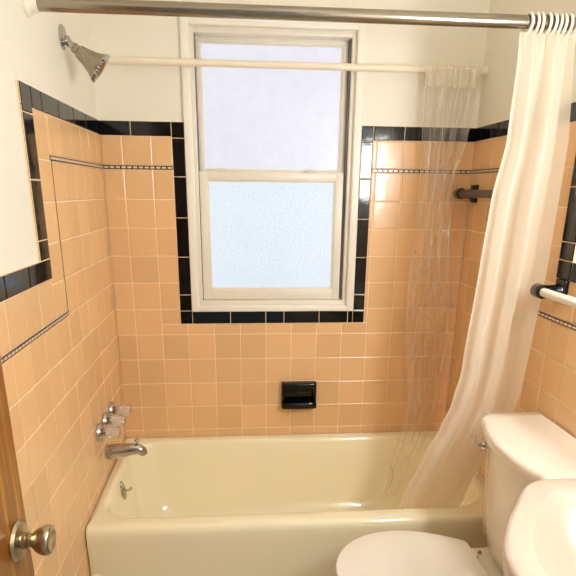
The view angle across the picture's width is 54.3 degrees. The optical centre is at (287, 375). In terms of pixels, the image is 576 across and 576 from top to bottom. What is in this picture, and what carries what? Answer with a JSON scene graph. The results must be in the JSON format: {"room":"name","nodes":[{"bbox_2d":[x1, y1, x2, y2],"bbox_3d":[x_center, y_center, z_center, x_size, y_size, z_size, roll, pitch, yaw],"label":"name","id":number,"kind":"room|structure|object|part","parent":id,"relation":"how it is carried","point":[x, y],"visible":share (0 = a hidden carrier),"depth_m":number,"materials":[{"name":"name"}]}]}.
{"room":"bathroom","nodes":[
{"label":"bathroom","id":0,"kind":"room"},
{"bbox_2d":[0,0,125,575],"bbox_3d":[-0.691,-0.117,1.122,0.150,2.440,2.426,-1,18,-5],"label":"wall","id":1,"kind":"structure","parent":0,"point":[59,353],"depth_m":1.58,"materials":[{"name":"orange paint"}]},
{"bbox_2d":[58,24,109,81],"bbox_3d":[-0.619,-0.989,1.726,0.138,0.156,0.094,-1,18,-5],"label":"shower","id":2,"kind":"object","parent":1,"relation":"attached to","point":[94,63],"visible":1,"depth_m":1.70,"materials":[{"name":"silver metal"}]},
{"bbox_3d":[-0.665,-1.013,1.704,0.044,0.047,0.023,7,19,18],"label":"arm","id":3,"kind":"part","parent":2,"relation":"part of","materials":[{"name":"silver metal"}]},
{"bbox_2d":[96,423,120,442],"bbox_3d":[-0.647,0.205,2.038,0.082,0.072,0.072,-1,18,-5],"label":"tap","id":4,"kind":"object","parent":1,"relation":"attached to","point":[115,431],"visible":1,"depth_m":2.02,"materials":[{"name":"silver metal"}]},
{"bbox_3d":[-0.635,0.205,2.039,0.051,0.045,0.045,-1,18,-5],"label":"acrylic knob","id":5,"kind":"part","parent":4,"relation":"part of","materials":[{"name":"white"}]},
{"bbox_2d":[102,412,126,428],"bbox_3d":[-0.655,0.171,2.130,0.082,0.072,0.072,-1,18,-5],"label":"tap","id":6,"kind":"object","parent":1,"relation":"attached to","point":[116,420],"visible":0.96,"depth_m":2.11,"materials":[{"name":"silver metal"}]},
{"bbox_3d":[-0.643,0.170,2.131,0.051,0.045,0.045,-1,18,-5],"label":"acrylic knob","id":7,"kind":"part","parent":6,"relation":"part of","materials":[{"name":"white"}]},
{"bbox_2d":[108,401,131,417],"bbox_3d":[-0.664,0.136,2.235,0.082,0.072,0.072,-1,18,-5],"label":"tap","id":8,"kind":"object","parent":1,"relation":"attached to","point":[121,409],"visible":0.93,"depth_m":2.22,"materials":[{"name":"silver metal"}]},
{"bbox_3d":[-0.652,0.136,2.236,0.051,0.045,0.045,-1,18,-5],"label":"acrylic knob","id":9,"kind":"part","parent":8,"relation":"part of","materials":[{"name":"white"}]},
{"bbox_2d":[105,438,147,458],"bbox_3d":[-0.620,0.280,2.162,0.154,0.080,0.060,-1,18,-5],"label":"tub spout","id":10,"kind":"object","parent":1,"relation":"attached to","point":[112,451],"visible":1,"depth_m":2.14,"materials":[{"name":"silver metal"}]},
{"bbox_2d":[88,0,489,438],"bbox_3d":[0.006,-0.528,2.397,1.758,2.440,0.150,-1,18,-5],"label":"wall","id":11,"kind":"structure","parent":0,"point":[184,372],"depth_m":2.34,"materials":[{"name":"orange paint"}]},
{"bbox_2d":[179,17,366,311],"bbox_3d":[-0.061,-0.810,2.286,0.688,1.085,0.140,-1,18,-5],"label":"window","id":12,"kind":"structure","parent":11,"relation":"in","point":[273,156],"depth_m":2.27,"materials":[{"name":"white paint"}]},
{"bbox_3d":[-0.064,-1.058,2.233,0.558,0.463,0.005,-1,18,-5],"label":"pane","id":13,"kind":"part","parent":12,"relation":"part of","materials":[{"name":"grey glass"}]},
{"bbox_3d":[-0.067,-0.577,2.346,0.580,0.514,0.032,-1,18,-5],"label":"sash","id":14,"kind":"part","parent":12,"relation":"part of","materials":[{"name":"white plastic"}]},
{"bbox_3d":[-0.068,-0.583,2.348,0.522,0.443,0.005,-1,18,-5],"label":"pane","id":15,"kind":"part","parent":12,"relation":"part of","materials":[{"name":"blue"}]},
{"bbox_3d":[-0.064,-1.051,2.232,0.592,0.505,0.032,-1,18,-5],"label":"sash","id":16,"kind":"part","parent":12,"relation":"part of","materials":[{"name":"white plastic"}]},
{"bbox_2d":[107,56,487,75],"bbox_3d":[0.022,-1.151,2.084,1.477,0.031,0.031,-1,18,-5],"label":"curtain rod","id":17,"kind":"object","parent":11,"relation":"attached to","point":[113,59],"visible":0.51,"depth_m":2.07,"materials":[{"name":"white metal"}]},
{"bbox_2d":[386,67,480,485],"bbox_3d":[0.563,-0.316,2.361,0.306,1.750,0.103,-10,21,-28],"label":"liner","id":18,"kind":"object","parent":17,"relation":"hanging from","point":[434,77],"visible":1,"depth_m":2.12,"materials":[{"name":"clear plastic"}]},
{"bbox_2d":[281,380,316,408],"bbox_3d":[0.049,0.088,2.499,0.159,0.126,0.064,-1,18,-5],"label":"soap dish","id":19,"kind":"object","parent":11,"relation":"attached to","point":[300,394],"visible":1,"depth_m":2.50,"materials":[{"name":"black ceramic"}]},
{"bbox_2d":[282,403,315,408],"bbox_3d":[0.049,0.131,2.508,0.151,0.034,0.055,-1,18,-5],"label":"soap tray","id":20,"kind":"object","parent":19,"relation":"on","point":[284,405],"depth_m":2.48,"materials":[{"name":"black ceramic"}]},
{"bbox_2d":[446,0,575,478],"bbox_3d":[0.912,-0.142,1.252,0.150,2.440,2.426,-1,18,-5],"label":"wall","id":21,"kind":"structure","parent":0,"point":[549,383],"depth_m":1.82,"materials":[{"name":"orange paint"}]},
{"bbox_2d":[22,0,575,32],"bbox_3d":[0.074,-0.951,1.477,1.477,0.060,0.060,-1,18,-5],"label":"curtain rod","id":22,"kind":"object","parent":21,"relation":"attached to","point":[31,7],"visible":0.94,"depth_m":1.46,"materials":[{"name":"metal"}]},
{"bbox_2d":[399,31,575,508],"bbox_3d":[0.589,-0.147,1.823,0.409,1.686,0.109,6,19,16],"label":"shower curtain","id":23,"kind":"object","parent":22,"relation":"hanging from","point":[527,188],"visible":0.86,"depth_m":1.72,"materials":[{"name":"white fabric"}]},
{"bbox_2d":[521,11,534,34],"bbox_3d":[0.651,-0.957,1.525,0.009,0.055,0.055,-3,19,-11],"label":"curtain ring","id":24,"kind":"object","parent":22,"relation":"hanging from","point":[531,13],"visible":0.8,"depth_m":1.51,"materials":[{"name":"white plastic"}]},
{"bbox_2d":[531,11,540,33],"bbox_3d":[0.670,-0.958,1.526,0.010,0.055,0.055,-1,18,-5],"label":"curtain ring","id":25,"kind":"object","parent":22,"relation":"hanging from","point":[537,13],"visible":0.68,"depth_m":1.51,"materials":[{"name":"white plastic"}]},
{"bbox_2d":[537,12,545,34],"bbox_3d":[0.686,-0.958,1.528,0.010,0.055,0.055,1,18,0],"label":"curtain ring","id":26,"kind":"object","parent":22,"relation":"hanging from","point":[541,13],"visible":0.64,"depth_m":1.51,"materials":[{"name":"white plastic"}]},
{"bbox_2d":[542,12,552,34],"bbox_3d":[0.705,-0.958,1.529,0.009,0.055,0.055,-1,18,-5],"label":"curtain ring","id":27,"kind":"object","parent":22,"relation":"hanging from","point":[550,14],"visible":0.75,"depth_m":1.51,"materials":[{"name":"white plastic"}]},
{"bbox_2d":[546,12,558,34],"bbox_3d":[0.720,-0.958,1.530,0.009,0.055,0.055,-2,18,-7],"label":"curtain ring","id":28,"kind":"object","parent":22,"relation":"hanging from","point":[555,14],"visible":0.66,"depth_m":1.51,"materials":[{"name":"white plastic"}]},
{"bbox_2d":[555,12,563,33],"bbox_3d":[0.736,-0.959,1.532,0.010,0.055,0.055,0,18,-1],"label":"curtain ring","id":29,"kind":"object","parent":22,"relation":"hanging from","point":[560,14],"visible":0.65,"depth_m":1.51,"materials":[{"name":"white plastic"}]},
{"bbox_2d":[560,12,568,35],"bbox_3d":[0.750,-0.959,1.533,0.008,0.055,0.055,1,18,0],"label":"curtain ring","id":30,"kind":"object","parent":22,"relation":"hanging from","point":[566,15],"visible":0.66,"depth_m":1.51,"materials":[{"name":"white plastic"}]},
{"bbox_2d":[562,13,574,35],"bbox_3d":[0.765,-0.959,1.534,0.009,0.055,0.055,0,18,-3],"label":"curtain ring","id":31,"kind":"object","parent":22,"relation":"hanging from","point":[571,15],"visible":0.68,"depth_m":1.51,"materials":[{"name":"white plastic"}]},
{"bbox_2d":[453,185,492,202],"bbox_3d":[0.730,-0.651,2.012,0.091,0.068,0.544,-1,18,-5],"label":"towel bar","id":32,"kind":"object","parent":21,"relation":"attached to","point":[474,193],"visible":0.46,"depth_m":2.15,"materials":[{"name":"black ceramic"}]},
{"bbox_3d":[0.710,-0.728,2.245,0.091,0.068,0.052,-1,18,-5],"label":"post","id":33,"kind":"part","parent":32,"relation":"part of","materials":[{"name":"black tile"}]},
{"bbox_2d":[530,278,575,307],"bbox_3d":[0.783,-0.174,1.417,0.097,0.068,0.532,-1,18,-5],"label":"towel bar","id":34,"kind":"object","parent":21,"relation":"attached to","point":[558,292],"visible":1,"depth_m":1.62,"materials":[{"name":"white plastic"}]},
{"bbox_3d":[0.092,1.045,1.647,1.758,0.080,2.566,-1,18,-5],"label":"floor","id":35,"kind":"structure","parent":0,"visible":0},
{"bbox_2d":[86,431,486,575],"bbox_3d":[0.031,0.575,2.302,1.460,0.404,0.723,-1,18,-5],"label":"bathtub","id":36,"kind":"object","parent":35,"relation":"on","point":[254,505],"visible":0.77,"depth_m":2.40,"materials":[{"name":"beige ceramic"}]},
{"bbox_3d":[-0.656,0.455,2.224,0.033,0.083,0.043,-1,18,-5],"label":"overflow plate","id":37,"kind":"part","parent":36,"relation":"part of","materials":[{"name":"silver metal"}]},
{"bbox_2d":[335,412,575,575],"bbox_3d":[0.475,0.573,1.665,0.677,0.814,0.466,-1,18,-5],"label":"toilet","id":38,"kind":"object","parent":35,"relation":"on","point":[523,448],"visible":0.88,"depth_m":1.64,"materials":[{"name":"ceramic"}]},
{"bbox_3d":[0.357,0.568,1.635,0.437,0.021,0.398,-1,18,-5],"label":"seat lid","id":39,"kind":"part","parent":38,"relation":"part of","materials":[{"name":"beige plastic"}]},
{"bbox_3d":[0.588,0.205,1.729,0.029,0.036,0.062,-1,18,-5],"label":"flush lever","id":40,"kind":"part","parent":38,"relation":"part of","materials":[{"name":"silver metal"}]},
{"bbox_3d":[0.704,0.403,1.629,0.212,0.380,0.438,-1,18,-5],"label":"tank","id":41,"kind":"part","parent":38,"relation":"part of","materials":[{"name":"ceramic"}]},
{"bbox_3d":[0.697,0.203,1.562,0.240,0.041,0.466,-1,18,-5],"label":"tank lid","id":42,"kind":"part","parent":38,"relation":"part of","materials":[{"name":"ceramic"}]},
{"bbox_2d":[501,478,575,575],"bbox_3d":[0.624,0.738,1.128,0.470,0.840,0.668,-1,18,-5],"label":"sink","id":43,"kind":"object","parent":35,"relation":"on","point":[539,536],"visible":1,"depth_m":1.18,"materials":[{"name":"beige ceramic"}]},
{"bbox_3d":[0.205,0.230,0.095,1.478,2.440,0.120,-1,18,-5],"label":"wall","id":44,"kind":"structure","parent":0,"visible":0},
{"bbox_2d":[0,356,55,575],"bbox_3d":[-0.417,0.272,0.584,0.094,2.018,0.810,-1,18,-5],"label":"door","id":45,"kind":"structure","parent":44,"relation":"in","point":[16,542],"depth_m":0.93,"materials":[{"name":"brown wood"}]},
{"bbox_3d":[-0.429,0.279,0.952,0.058,0.069,0.069,-1,18,-5],"label":"knob","id":46,"kind":"part","parent":45,"relation":"part of","materials":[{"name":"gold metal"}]}
]}

